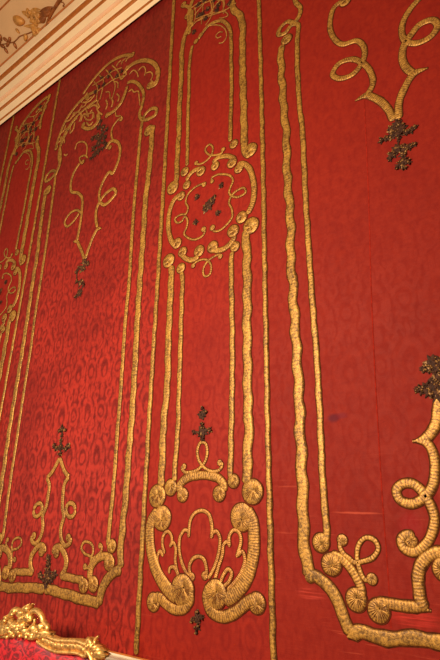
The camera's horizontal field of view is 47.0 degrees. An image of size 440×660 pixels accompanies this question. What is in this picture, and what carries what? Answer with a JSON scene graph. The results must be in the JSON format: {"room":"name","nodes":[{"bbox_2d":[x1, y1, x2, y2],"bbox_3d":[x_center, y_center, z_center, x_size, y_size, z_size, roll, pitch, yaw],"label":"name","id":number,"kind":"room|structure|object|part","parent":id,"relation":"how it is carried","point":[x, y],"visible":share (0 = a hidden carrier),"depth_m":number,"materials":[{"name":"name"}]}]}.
{"room":"historic interior","nodes":[
{"label":"historic interior","id":0,"kind":"room"},
{"bbox_3d":[-2.554,1.796,0.181,11.000,0.100,6.000,-14,-25,35],"label":"floor","id":1,"kind":"structure","parent":0,"visible":0},
{"bbox_2d":[0,603,110,659],"bbox_3d":[-1.142,1.898,2.257,1.232,1.150,0.636,-14,-25,35],"label":"settee","id":2,"kind":"object","parent":1,"relation":"on","point":[20,639],"visible":1,"depth_m":2.52,"materials":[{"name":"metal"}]},
{"bbox_3d":[-0.707,1.733,2.314,0.488,0.618,0.064,-14,-25,35],"label":"rail","id":3,"kind":"part","parent":2,"relation":"part of","materials":[{"name":"gold metal"}]},
{"bbox_3d":[-0.637,-0.457,3.664,11.000,6.568,0.250,-14,-25,35],"label":"wall","id":4,"kind":"structure","parent":0,"visible":0},
{"bbox_2d":[0,0,64,53],"bbox_3d":[-1.986,-3.199,5.298,1.278,0.208,0.265,-14,-25,35],"label":"floral ornament","id":5,"kind":"object","parent":4,"relation":"attached to","point":[40,15],"visible":0.98,"depth_m":5.24,"materials":[{"name":"brown paint"}]},
{"bbox_2d":[25,8,30,18],"bbox_3d":[-1.974,-3.277,5.236,0.091,0.075,0.086,-14,-25,35],"label":"flower","id":6,"kind":"object","parent":5,"relation":"on","point":[28,12],"depth_m":5.22,"materials":[{"name":"paint"}]},
{"bbox_2d":[29,8,40,26],"bbox_3d":[-1.916,-3.232,5.242,0.170,0.107,0.128,-14,-25,35],"label":"flower","id":7,"kind":"object","parent":5,"relation":"on","point":[35,13],"depth_m":5.21,"materials":[{"name":"paint"}]},
{"bbox_2d":[31,26,39,36],"bbox_3d":[-1.925,-3.130,5.324,0.150,0.097,0.114,-14,-25,35],"label":"flower","id":8,"kind":"object","parent":5,"relation":"on","point":[34,29],"depth_m":5.30,"materials":[{"name":"paint"}]},
{"bbox_2d":[0,0,70,63],"bbox_3d":[-0.865,-3.676,4.474,11.000,0.468,0.620,-14,-25,35],"label":"trim","id":9,"kind":"structure","parent":4,"relation":"attached to","point":[8,8],"depth_m":5.33,"materials":[{"name":"paint"}]},
{"bbox_2d":[0,0,159,124],"bbox_3d":[-0.736,-3.051,4.435,11.000,0.739,0.173,-14,-25,35],"label":"trim","id":10,"kind":"structure","parent":4,"relation":"attached to","point":[81,27],"depth_m":5.01,"materials":[{"name":"beige paint"}]},
{"bbox_3d":[-0.738,-2.983,4.409,11.000,0.016,0.032,-14,-25,35],"label":"rose moulding","id":11,"kind":"part","parent":10,"relation":"part of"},
{"bbox_2d":[105,650,147,659],"bbox_3d":[-0.753,1.748,2.725,11.000,0.075,0.056,-14,-25,35],"label":"trim","id":12,"kind":"structure","parent":4,"relation":"attached to","point":[113,656],"depth_m":2.56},
{"bbox_2d":[0,0,439,659],"bbox_3d":[-1.033,-0.435,3.796,6.383,4.745,0.017,-14,-25,35],"label":"wall","id":13,"kind":"structure","parent":4,"relation":"attached to","point":[351,88],"depth_m":2.76,"materials":[{"name":"red fabric"}]},
{"bbox_2d":[44,566,50,575],"bbox_3d":[-1.056,1.472,3.097,0.075,0.074,0.019,-14,-25,35],"label":"flower","id":14,"kind":"object","parent":13,"relation":"on","point":[47,569],"depth_m":3.09,"materials":[{"name":"brown fabric"}]},
{"bbox_2d":[44,573,51,583],"bbox_3d":[-1.051,1.513,3.078,0.086,0.092,0.019,-14,-25,35],"label":"flower","id":15,"kind":"object","parent":13,"relation":"on","point":[47,576],"depth_m":3.07,"materials":[{"name":"brown fabric"}]},
{"bbox_2d":[45,560,50,568],"bbox_3d":[-1.060,1.442,3.111,0.057,0.062,0.019,-14,-25,35],"label":"flower","id":16,"kind":"object","parent":13,"relation":"on","point":[47,562],"depth_m":3.11,"materials":[{"name":"brown fabric"}]},
{"bbox_2d":[51,570,57,579],"bbox_3d":[-0.999,1.477,3.049,0.063,0.061,0.019,-14,-25,35],"label":"flower","id":17,"kind":"object","parent":13,"relation":"on","point":[54,573],"depth_m":3.05,"materials":[{"name":"brown fabric"}]},
{"bbox_2d":[57,442,62,451],"bbox_3d":[-1.065,0.780,3.364,0.065,0.070,0.019,-14,-25,35],"label":"flower","id":18,"kind":"object","parent":13,"relation":"on","point":[59,444],"depth_m":3.36,"materials":[{"name":"brown fabric"}]},
{"bbox_2d":[76,289,82,297],"bbox_3d":[-1.038,-0.275,3.738,0.066,0.070,0.019,-14,-25,35],"label":"flower","id":19,"kind":"object","parent":13,"relation":"on","point":[79,292],"depth_m":3.73,"materials":[{"name":"brown fabric"}]},
{"bbox_3d":[-1.195,-1.557,4.351,0.196,0.214,0.003,-14,-25,35],"label":"lattice cord","id":20,"kind":"part","parent":13,"relation":"part of","materials":[{"name":"gold metal"}]},
{"bbox_2d":[79,264,85,272],"bbox_3d":[-1.031,-0.467,3.805,0.078,0.066,0.019,-14,-25,35],"label":"flower","id":21,"kind":"object","parent":13,"relation":"on","point":[82,267],"depth_m":3.80,"materials":[{"name":"brown fabric"}]},
{"bbox_3d":[-1.085,-2.077,4.457,0.142,0.378,0.003,-14,-25,35],"label":"lattice cord","id":22,"kind":"part","parent":13,"relation":"part of","materials":[{"name":"gold metal"}]},
{"bbox_3d":[-0.995,-2.221,4.439,0.400,0.056,0.003,-14,-25,35],"label":"lattice cord","id":23,"kind":"part","parent":13,"relation":"part of","materials":[{"name":"gold metal"}]},
{"bbox_3d":[-0.949,-2.130,4.368,0.168,0.420,0.003,-14,-25,35],"label":"lattice cord","id":24,"kind":"part","parent":13,"relation":"part of","materials":[{"name":"gold metal"}]},
{"bbox_3d":[-0.687,-1.862,4.056,0.163,0.247,0.003,-14,-25,35],"label":"lattice cord","id":25,"kind":"part","parent":13,"relation":"part of","materials":[{"name":"gold metal"}]},
{"bbox_2d":[192,613,199,623],"bbox_3d":[-0.111,1.356,2.378,0.058,0.058,0.019,-14,-25,35],"label":"flower","id":26,"kind":"object","parent":13,"relation":"on","point":[195,616],"depth_m":2.38,"materials":[{"name":"brown fabric"}]},
{"bbox_2d":[197,410,206,419],"bbox_3d":[-0.098,0.456,2.705,0.072,0.056,0.019,-14,-25,35],"label":"flower","id":27,"kind":"object","parent":13,"relation":"on","point":[201,414],"depth_m":2.70,"materials":[{"name":"brown fabric"}]},
{"bbox_2d":[197,426,207,436],"bbox_3d":[-0.095,0.540,2.671,0.074,0.071,0.019,-14,-25,35],"label":"flower","id":28,"kind":"object","parent":13,"relation":"on","point":[202,431],"depth_m":2.67,"materials":[{"name":"brown fabric"}]},
{"bbox_2d":[203,199,213,211],"bbox_3d":[-0.074,-0.776,3.148,0.092,0.088,0.019,-14,-25,35],"label":"flower","id":29,"kind":"object","parent":13,"relation":"on","point":[208,204],"depth_m":3.14,"materials":[{"name":"brown fabric"}]},
{"bbox_2d":[377,137,384,143],"bbox_3d":[0.798,-0.938,2.506,0.042,0.043,0.019,-14,-25,35],"label":"flower","id":30,"kind":"object","parent":13,"relation":"on","point":[380,140],"depth_m":2.50,"materials":[{"name":"brown fabric"}]},
{"bbox_2d":[387,132,394,140],"bbox_3d":[0.839,-0.950,2.477,0.052,0.051,0.019,-14,-25,35],"label":"flower","id":31,"kind":"object","parent":13,"relation":"on","point":[390,135],"depth_m":2.47,"materials":[{"name":"brown fabric"}]},
{"bbox_2d":[386,124,396,133],"bbox_3d":[0.849,-0.989,2.484,0.067,0.062,0.019,-14,-25,35],"label":"flower","id":32,"kind":"object","parent":13,"relation":"on","point":[390,128],"depth_m":2.48,"materials":[{"name":"brown fabric"}]},
{"bbox_2d":[387,149,397,157],"bbox_3d":[0.832,-0.850,2.446,0.055,0.058,0.019,-14,-25,35],"label":"flower","id":33,"kind":"object","parent":13,"relation":"on","point":[391,153],"depth_m":2.44,"materials":[{"name":"brown fabric"}]},
{"bbox_2d":[391,144,401,154],"bbox_3d":[0.855,-0.874,2.436,0.061,0.066,0.019,-14,-25,35],"label":"flower","id":34,"kind":"object","parent":13,"relation":"on","point":[396,149],"depth_m":2.43,"materials":[{"name":"brown fabric"}]},
{"bbox_2d":[392,118,401,126],"bbox_3d":[0.867,-1.012,2.478,0.058,0.064,0.019,-14,-25,35],"label":"flower","id":35,"kind":"object","parent":13,"relation":"on","point":[396,122],"depth_m":2.47,"materials":[{"name":"brown fabric"}]},
{"bbox_2d":[393,129,401,137],"bbox_3d":[0.863,-0.959,2.461,0.066,0.077,0.019,-14,-25,35],"label":"flower","id":36,"kind":"object","parent":13,"relation":"on","point":[397,133],"depth_m":2.46,"materials":[{"name":"brown fabric"}]},
{"bbox_2d":[395,160,402,168],"bbox_3d":[0.852,-0.786,2.405,0.047,0.048,0.019,-14,-25,35],"label":"flower","id":37,"kind":"object","parent":13,"relation":"on","point":[398,163],"depth_m":2.40,"materials":[{"name":"brown fabric"}]},
{"bbox_2d":[396,122,407,131],"bbox_3d":[0.879,-0.978,2.455,0.066,0.068,0.019,-14,-25,35],"label":"flower","id":38,"kind":"object","parent":13,"relation":"on","point":[400,126],"depth_m":2.45,"materials":[{"name":"brown fabric"}]},
{"bbox_2d":[398,151,406,157],"bbox_3d":[0.868,-0.834,2.410,0.046,0.039,0.019,-14,-25,35],"label":"flower","id":39,"kind":"object","parent":13,"relation":"on","point":[401,154],"depth_m":2.41,"materials":[{"name":"brown fabric"}]},
{"bbox_2d":[398,157,407,167],"bbox_3d":[0.866,-0.795,2.397,0.057,0.056,0.019,-14,-25,35],"label":"flower","id":40,"kind":"object","parent":13,"relation":"on","point":[402,161],"depth_m":2.39,"materials":[{"name":"brown fabric"}]},
{"bbox_2d":[400,143,407,151],"bbox_3d":[0.883,-0.869,2.411,0.055,0.048,0.019,-14,-25,35],"label":"flower","id":41,"kind":"object","parent":13,"relation":"on","point":[403,146],"depth_m":2.41,"materials":[{"name":"brown fabric"}]},
{"bbox_2d":[401,128,409,135],"bbox_3d":[0.894,-0.950,2.433,0.047,0.038,0.019,-14,-25,35],"label":"flower","id":42,"kind":"object","parent":13,"relation":"on","point":[404,131],"depth_m":2.43,"materials":[{"name":"brown fabric"}]},
{"bbox_2d":[407,126,414,133],"bbox_3d":[0.914,-0.955,2.419,0.037,0.046,0.019,-14,-25,35],"label":"flower","id":43,"kind":"object","parent":13,"relation":"on","point":[410,129],"depth_m":2.42,"materials":[{"name":"brown fabric"}]},
{"bbox_2d":[415,384,422,395],"bbox_3d":[0.814,0.241,2.050,0.050,0.053,0.019,-14,-25,35],"label":"flower","id":44,"kind":"object","parent":13,"relation":"on","point":[418,387],"depth_m":2.05,"materials":[{"name":"brown fabric"}]},
{"bbox_2d":[419,365,426,373],"bbox_3d":[0.831,0.162,2.067,0.036,0.032,0.019,-14,-25,35],"label":"flower","id":45,"kind":"object","parent":13,"relation":"on","point":[422,368],"depth_m":2.06,"materials":[{"name":"brown fabric"}]},
{"bbox_2d":[418,382,428,393],"bbox_3d":[0.828,0.234,2.042,0.057,0.056,0.019,-14,-25,35],"label":"flower","id":46,"kind":"object","parent":13,"relation":"on","point":[423,387],"depth_m":2.04,"materials":[{"name":"brown fabric"}]},
{"bbox_2d":[419,363,431,373],"bbox_3d":[0.839,0.154,2.062,0.057,0.057,0.019,-14,-25,35],"label":"flower","id":47,"kind":"object","parent":13,"relation":"on","point":[424,368],"depth_m":2.06,"materials":[{"name":"brown fabric"}]},
{"bbox_2d":[424,387,432,397],"bbox_3d":[0.836,0.249,2.030,0.058,0.050,0.019,-14,-25,35],"label":"flower","id":48,"kind":"object","parent":13,"relation":"on","point":[428,391],"depth_m":2.02,"materials":[{"name":"brown fabric"}]},
{"bbox_2d":[422,354,438,367],"bbox_3d":[0.860,0.131,2.055,0.075,0.070,0.019,-14,-25,35],"label":"flower","id":49,"kind":"object","parent":13,"relation":"on","point":[428,360],"depth_m":2.06,"materials":[{"name":"brown fabric"}]},
{"bbox_2d":[425,381,436,392],"bbox_3d":[0.845,0.230,2.029,0.074,0.066,0.019,-14,-25,35],"label":"flower","id":50,"kind":"object","parent":13,"relation":"on","point":[430,386],"depth_m":2.02,"materials":[{"name":"brown fabric"}]},
{"bbox_2d":[427,373,439,383],"bbox_3d":[0.865,0.198,2.025,0.069,0.062,0.019,-14,-25,35],"label":"flower","id":51,"kind":"object","parent":13,"relation":"on","point":[432,378],"depth_m":2.03,"materials":[{"name":"brown fabric"}]},
{"bbox_2d":[428,389,439,402],"bbox_3d":[0.864,0.254,2.005,0.078,0.071,0.019,-14,-25,35],"label":"flower","id":52,"kind":"object","parent":13,"relation":"on","point":[433,394],"depth_m":2.01,"materials":[{"name":"brown fabric"}]},
{"bbox_2d":[428,382,439,398],"bbox_3d":[0.859,0.241,2.014,0.084,0.089,0.019,-14,-25,35],"label":"flower","id":53,"kind":"object","parent":13,"relation":"on","point":[433,387],"depth_m":2.01,"materials":[{"name":"brown fabric"}]},
{"bbox_2d":[429,368,439,381],"bbox_3d":[0.877,0.188,2.019,0.090,0.089,0.019,-14,-25,35],"label":"flower","id":54,"kind":"object","parent":13,"relation":"on","point":[434,373],"depth_m":2.03,"materials":[{"name":"brown fabric"}]},
{"bbox_2d":[430,360,439,373],"bbox_3d":[0.870,0.152,2.038,0.078,0.069,0.019,-14,-25,35],"label":"flower","id":55,"kind":"object","parent":13,"relation":"on","point":[434,364],"depth_m":2.04,"materials":[{"name":"brown fabric"}]}
]}

